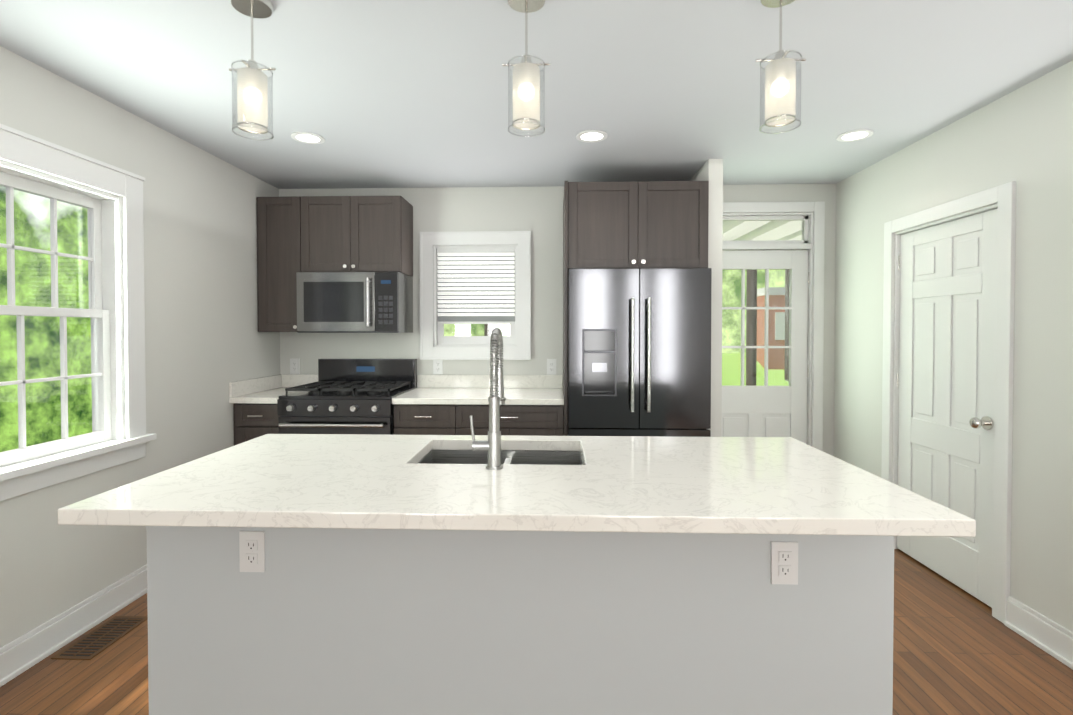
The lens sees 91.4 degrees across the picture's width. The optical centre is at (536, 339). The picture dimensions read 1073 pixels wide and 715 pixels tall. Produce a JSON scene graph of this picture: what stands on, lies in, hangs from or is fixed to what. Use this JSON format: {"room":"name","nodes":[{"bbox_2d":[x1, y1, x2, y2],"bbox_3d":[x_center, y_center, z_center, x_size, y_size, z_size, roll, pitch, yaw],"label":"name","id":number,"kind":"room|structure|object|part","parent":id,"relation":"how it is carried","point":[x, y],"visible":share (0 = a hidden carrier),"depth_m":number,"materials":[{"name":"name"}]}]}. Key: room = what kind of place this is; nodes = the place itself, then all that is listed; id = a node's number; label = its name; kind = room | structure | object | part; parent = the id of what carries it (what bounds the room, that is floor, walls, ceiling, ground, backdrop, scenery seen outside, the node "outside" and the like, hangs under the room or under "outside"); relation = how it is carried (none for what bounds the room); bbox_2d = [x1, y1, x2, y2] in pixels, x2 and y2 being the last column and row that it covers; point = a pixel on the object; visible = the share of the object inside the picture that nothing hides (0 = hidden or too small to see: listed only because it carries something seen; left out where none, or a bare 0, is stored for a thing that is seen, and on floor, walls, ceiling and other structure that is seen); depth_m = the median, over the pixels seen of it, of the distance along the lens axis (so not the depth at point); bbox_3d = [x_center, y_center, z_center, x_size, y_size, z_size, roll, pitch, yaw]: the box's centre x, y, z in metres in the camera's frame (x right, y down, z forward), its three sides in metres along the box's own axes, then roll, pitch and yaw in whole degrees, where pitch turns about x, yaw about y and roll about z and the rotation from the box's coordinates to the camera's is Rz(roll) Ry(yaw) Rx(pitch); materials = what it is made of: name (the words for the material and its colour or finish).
{"room":"kitchen","nodes":[
{"label":"kitchen","id":0,"kind":"room"},
{"bbox_2d":[0,549,1072,714],"bbox_3d":[0.013,1.384,0.899,4.510,0.100,6.500,0,1,2],"label":"floor","id":1,"kind":"structure","parent":0,"point":[957,650],"depth_m":2.08,"materials":[{"name":"brown wood"}]},
{"bbox_2d":[51,616,147,659],"bbox_3d":[-1.907,1.307,2.305,0.165,0.007,0.320,0,1,2],"label":"floor vent","id":2,"kind":"object","parent":1,"relation":"in","point":[95,642],"visible":1,"depth_m":2.29,"materials":[{"name":"brown metal"}]},
{"bbox_2d":[229,402,279,445],"bbox_3d":[-1.829,0.850,3.746,0.325,0.875,0.618,0,1,2],"label":"base cabinet","id":3,"kind":"object","parent":1,"relation":"on","point":[250,422],"depth_m":3.43,"materials":[{"name":"brown wood"}]},
{"bbox_2d":[229,386,305,405],"bbox_3d":[-1.830,0.393,3.726,0.325,0.038,0.643,0,1,2],"label":"countertop","id":4,"kind":"structure","parent":3,"relation":"on","point":[263,397],"depth_m":3.45,"materials":[{"name":"white stone"}]},
{"bbox_2d":[277,359,416,434],"bbox_3d":[-1.296,0.721,3.675,0.740,1.135,0.702,0,1,2],"label":"range","id":5,"kind":"object","parent":1,"relation":"on","point":[348,396],"visible":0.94,"depth_m":3.39,"materials":[{"name":"black metal"}]},
{"bbox_2d":[392,402,464,434],"bbox_3d":[-0.688,0.850,3.706,0.469,0.875,0.618,0,1,2],"label":"base cabinet","id":6,"kind":"object","parent":1,"relation":"on","point":[408,420],"depth_m":3.39,"materials":[{"name":"brown wood"}]},
{"bbox_2d":[465,406,563,435],"bbox_3d":[-0.193,0.851,3.689,0.760,0.875,0.618,0,1,2],"label":"base cabinet","id":7,"kind":"object","parent":1,"relation":"on","point":[514,420],"depth_m":3.37,"materials":[{"name":"brown wood"}]},
{"bbox_2d":[393,386,563,405],"bbox_3d":[-0.368,0.394,3.675,1.110,0.038,0.643,0,1,2],"label":"countertop","id":8,"kind":"structure","parent":7,"relation":"on","point":[424,395],"depth_m":3.47,"materials":[{"name":"white stone"}]},
{"bbox_2d":[147,528,893,714],"bbox_3d":[-0.060,0.882,1.812,2.120,0.875,0.674,0,1,2],"label":"kitchen island","id":9,"kind":"object","parent":1,"relation":"on","point":[494,572],"depth_m":1.48,"materials":[{"name":"grey paint"}]},
{"bbox_2d":[239,531,264,571],"bbox_3d":[-0.816,0.609,1.501,0.072,0.117,0.010,0,1,2],"label":"outlet","id":10,"kind":"object","parent":9,"relation":"attached to","point":[251,543],"depth_m":1.50,"materials":[{"name":"white plastic"}]},
{"bbox_2d":[58,434,975,539],"bbox_3d":[-0.064,0.426,1.702,2.180,0.040,0.930,0,1,2],"label":"island countertop","id":11,"kind":"structure","parent":9,"relation":"on","point":[580,485],"depth_m":1.43,"materials":[{"name":"white stone"}]},
{"bbox_2d":[470,328,505,467],"bbox_3d":[-0.156,0.186,1.724,0.106,0.439,0.195,0,1,2],"label":"faucet","id":12,"kind":"object","parent":11,"relation":"on","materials":[{"name":"silver metal"}]},
{"bbox_2d":[418,450,583,464],"bbox_3d":[-0.127,0.549,1.891,0.638,0.210,0.418,0,1,2],"label":"sink","id":13,"kind":"object","parent":11,"relation":"in","point":[534,457],"depth_m":2.07,"materials":[{"name":"silver metal"}]},
{"bbox_2d":[771,541,797,584],"bbox_3d":[0.688,0.620,1.449,0.072,0.117,0.010,0,1,2],"label":"outlet","id":14,"kind":"object","parent":9,"relation":"attached to","point":[784,554],"depth_m":1.45,"materials":[{"name":"white plastic"}]},
{"bbox_2d":[563,181,708,435],"bbox_3d":[0.645,0.139,3.634,0.913,2.300,0.646,0,1,2],"label":"tall cabinet","id":15,"kind":"object","parent":1,"relation":"on","point":[639,225],"visible":0.94,"depth_m":3.33,"materials":[{"name":"brown wood"}]},
{"bbox_2d":[568,268,711,436],"bbox_3d":[0.653,0.419,3.578,0.882,1.741,0.751,0,1,2],"label":"fridge","id":16,"kind":"object","parent":1,"relation":"on","point":[639,352],"visible":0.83,"depth_m":3.26,"materials":[{"name":"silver metal"}]},
{"bbox_2d":[0,46,1072,647],"bbox_3d":[0.023,0.114,0.878,4.530,2.440,6.500,0,1,2],"label":"wall","id":17,"kind":"structure","parent":0,"point":[178,340],"depth_m":2.71,"materials":[{"name":"paint"}]},
{"bbox_3d":[-2.134,-0.087,2.145,0.041,1.070,0.746,0,1,2],"label":"window glass","id":18,"kind":"part","parent":17,"relation":"part of","materials":[{"name":"clear glass"}]},
{"bbox_2d":[0,564,146,686],"bbox_3d":[-2.088,1.271,0.662,0.028,0.135,5.585,0,1,2],"label":"baseboard","id":19,"kind":"structure","parent":17,"relation":"attached to","point":[27,651],"depth_m":2.26,"materials":[{"name":"white"}]},
{"bbox_3d":[-2.097,-0.103,2.144,0.205,1.433,1.140,0,1,2],"label":"window frame","id":20,"kind":"part","parent":17,"relation":"part of","materials":[{"name":"white wood"}]},
{"bbox_2d":[229,374,280,397],"bbox_3d":[-1.984,0.325,3.730,0.017,0.099,0.643,0,1,2],"label":"backsplash","id":21,"kind":"structure","parent":17,"relation":"attached to","point":[250,386],"depth_m":3.65,"materials":[{"name":"white stone"}]},
{"bbox_2d":[290,359,299,373],"bbox_3d":[-1.868,0.207,4.043,0.072,0.117,0.010,0,1,2],"label":"outlet","id":22,"kind":"object","parent":17,"relation":"attached to","point":[294,363],"depth_m":4.04,"materials":[{"name":"white plastic"}]},
{"bbox_2d":[257,195,412,331],"bbox_3d":[-1.468,-0.535,3.841,1.040,0.960,0.356,0,1,2],"label":"upper cabinet","id":23,"kind":"object","parent":17,"relation":"attached to","point":[295,234],"visible":0.98,"depth_m":3.70,"materials":[{"name":"brown wood"}]},
{"bbox_2d":[296,272,412,332],"bbox_3d":[-1.306,-0.260,3.797,0.707,0.423,0.442,0,1,2],"label":"microwave","id":24,"kind":"object","parent":23,"relation":"attached to","point":[354,302],"visible":1,"depth_m":3.62,"materials":[{"name":"silver metal"}]},
{"bbox_2d":[281,374,560,385],"bbox_3d":[-0.884,0.320,4.004,2.163,0.099,0.018,0,1,2],"label":"backsplash","id":25,"kind":"structure","parent":17,"relation":"attached to","point":[286,379],"depth_m":3.98,"materials":[{"name":"white stone"}]},
{"bbox_2d":[433,360,442,373],"bbox_3d":[-0.755,0.208,4.004,0.072,0.117,0.010,0,1,2],"label":"outlet","id":26,"kind":"object","parent":17,"relation":"attached to","point":[437,366],"depth_m":4.00,"materials":[{"name":"white plastic"}]},
{"bbox_3d":[-0.463,-0.332,4.051,0.845,0.972,0.177,0,1,2],"label":"window frame","id":27,"kind":"part","parent":17,"relation":"part of","materials":[{"name":"white wood"}]},
{"bbox_3d":[-0.462,-0.338,4.075,0.521,0.622,0.041,0,1,2],"label":"window glass","id":28,"kind":"part","parent":17,"relation":"part of","materials":[{"name":"clear glass"}]},
{"bbox_2d":[547,359,555,374],"bbox_3d":[0.115,0.208,3.974,0.072,0.117,0.010,0,1,2],"label":"outlet","id":29,"kind":"object","parent":17,"relation":"attached to","point":[551,363],"depth_m":3.97,"materials":[{"name":"white plastic"}]},
{"bbox_3d":[1.656,-0.274,3.971,0.720,1.255,0.010,0,1,2],"label":"door glass","id":30,"kind":"part","parent":17,"relation":"part of","materials":[{"name":"clear glass"}]},
{"bbox_2d":[721,202,824,450],"bbox_3d":[1.672,0.131,3.970,0.928,2.305,0.207,0,1,2],"label":"door","id":31,"kind":"structure","parent":17,"relation":"attached to","point":[765,410],"depth_m":3.94,"materials":[{"name":"white wood"}]},
{"bbox_2d":[897,208,997,607],"bbox_3d":[2.225,0.330,2.842,0.035,1.920,0.732,0,1,2],"label":"door","id":32,"kind":"structure","parent":17,"relation":"in","point":[947,322],"depth_m":2.78,"materials":[{"name":"white wood"}]},
{"bbox_2d":[881,181,1015,622],"bbox_3d":[2.232,0.289,2.841,0.211,2.025,0.920,0,1,2],"label":"door frame","id":33,"kind":"structure","parent":17,"relation":"attached to","point":[1003,196],"depth_m":2.45,"materials":[{"name":"white painted wood"}]},
{"bbox_2d":[1004,596,1072,669],"bbox_3d":[2.076,1.280,0.063,0.028,0.135,4.675,0,1,2],"label":"baseboard","id":34,"kind":"structure","parent":17,"relation":"attached to","point":[1051,637],"depth_m":2.23,"materials":[{"name":"white"}]},
{"bbox_2d":[0,0,1072,188],"bbox_3d":[0.013,-1.155,0.857,4.510,0.100,6.500,0,1,2],"label":"ceiling","id":35,"kind":"structure","parent":0,"point":[393,93],"depth_m":2.25,"materials":[{"name":"paint"}]},
{"bbox_2d":[229,0,275,140],"bbox_3d":[-0.942,-0.901,1.735,0.156,0.436,0.130,0,1,2],"label":"pendant light","id":36,"kind":"object","parent":35,"relation":"hanging from","point":[250,93],"visible":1,"depth_m":1.72,"materials":[{"name":"glass"}]},
{"bbox_2d":[291,132,324,143],"bbox_3d":[-1.290,-1.137,2.954,0.176,0.006,0.176,0,1,2],"label":"recessed light","id":37,"kind":"object","parent":35,"relation":"in","point":[308,137],"visible":1,"depth_m":2.94,"materials":[{"name":"white"}]},
{"bbox_2d":[502,0,549,136],"bbox_3d":[-0.033,-0.900,1.704,0.156,0.436,0.130,0,1,2],"label":"pendant light","id":38,"kind":"object","parent":35,"relation":"hanging from","point":[526,76],"visible":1,"depth_m":1.69,"materials":[{"name":"white glass"}]},
{"bbox_2d":[576,130,607,142],"bbox_3d":[0.310,-1.136,2.929,0.176,0.006,0.176,0,1,2],"label":"recessed light","id":39,"kind":"object","parent":35,"relation":"in","point":[589,136],"visible":1,"depth_m":2.92,"materials":[{"name":"white"}]},
{"bbox_2d":[755,0,805,133],"bbox_3d":[0.782,-0.900,1.675,0.156,0.436,0.130,0,1,2],"label":"pendant light","id":40,"kind":"object","parent":35,"relation":"hanging from","point":[780,86],"visible":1,"depth_m":1.66,"materials":[{"name":"white glass"}]},
{"bbox_2d":[837,129,872,141],"bbox_3d":[1.775,-1.136,2.918,0.176,0.006,0.176,0,1,2],"label":"recessed light","id":41,"kind":"object","parent":35,"relation":"in","point":[854,135],"visible":0.98,"depth_m":2.91,"materials":[{"name":"white"}]},
{"label":"outside","id":42,"kind":"structure","parent":0,"visible":0},
{"bbox_2d":[0,186,91,451],"bbox_3d":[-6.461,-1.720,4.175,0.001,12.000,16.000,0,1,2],"label":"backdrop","id":43,"kind":"structure","parent":42,"point":[27,299],"depth_m":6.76,"materials":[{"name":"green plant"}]},
{"bbox_2d":[444,269,784,352],"bbox_3d":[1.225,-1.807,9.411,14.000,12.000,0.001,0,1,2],"label":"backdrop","id":44,"kind":"structure","parent":42,"point":[732,291],"depth_m":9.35,"materials":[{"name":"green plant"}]},
{"bbox_2d":[484,221,801,385],"bbox_3d":[1.631,-0.682,6.688,11.000,4.160,5.250,0,1,2],"label":"porch","id":45,"kind":"object","parent":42,"point":[790,230],"depth_m":8.11,"materials":[{"name":"grey"}]}
]}

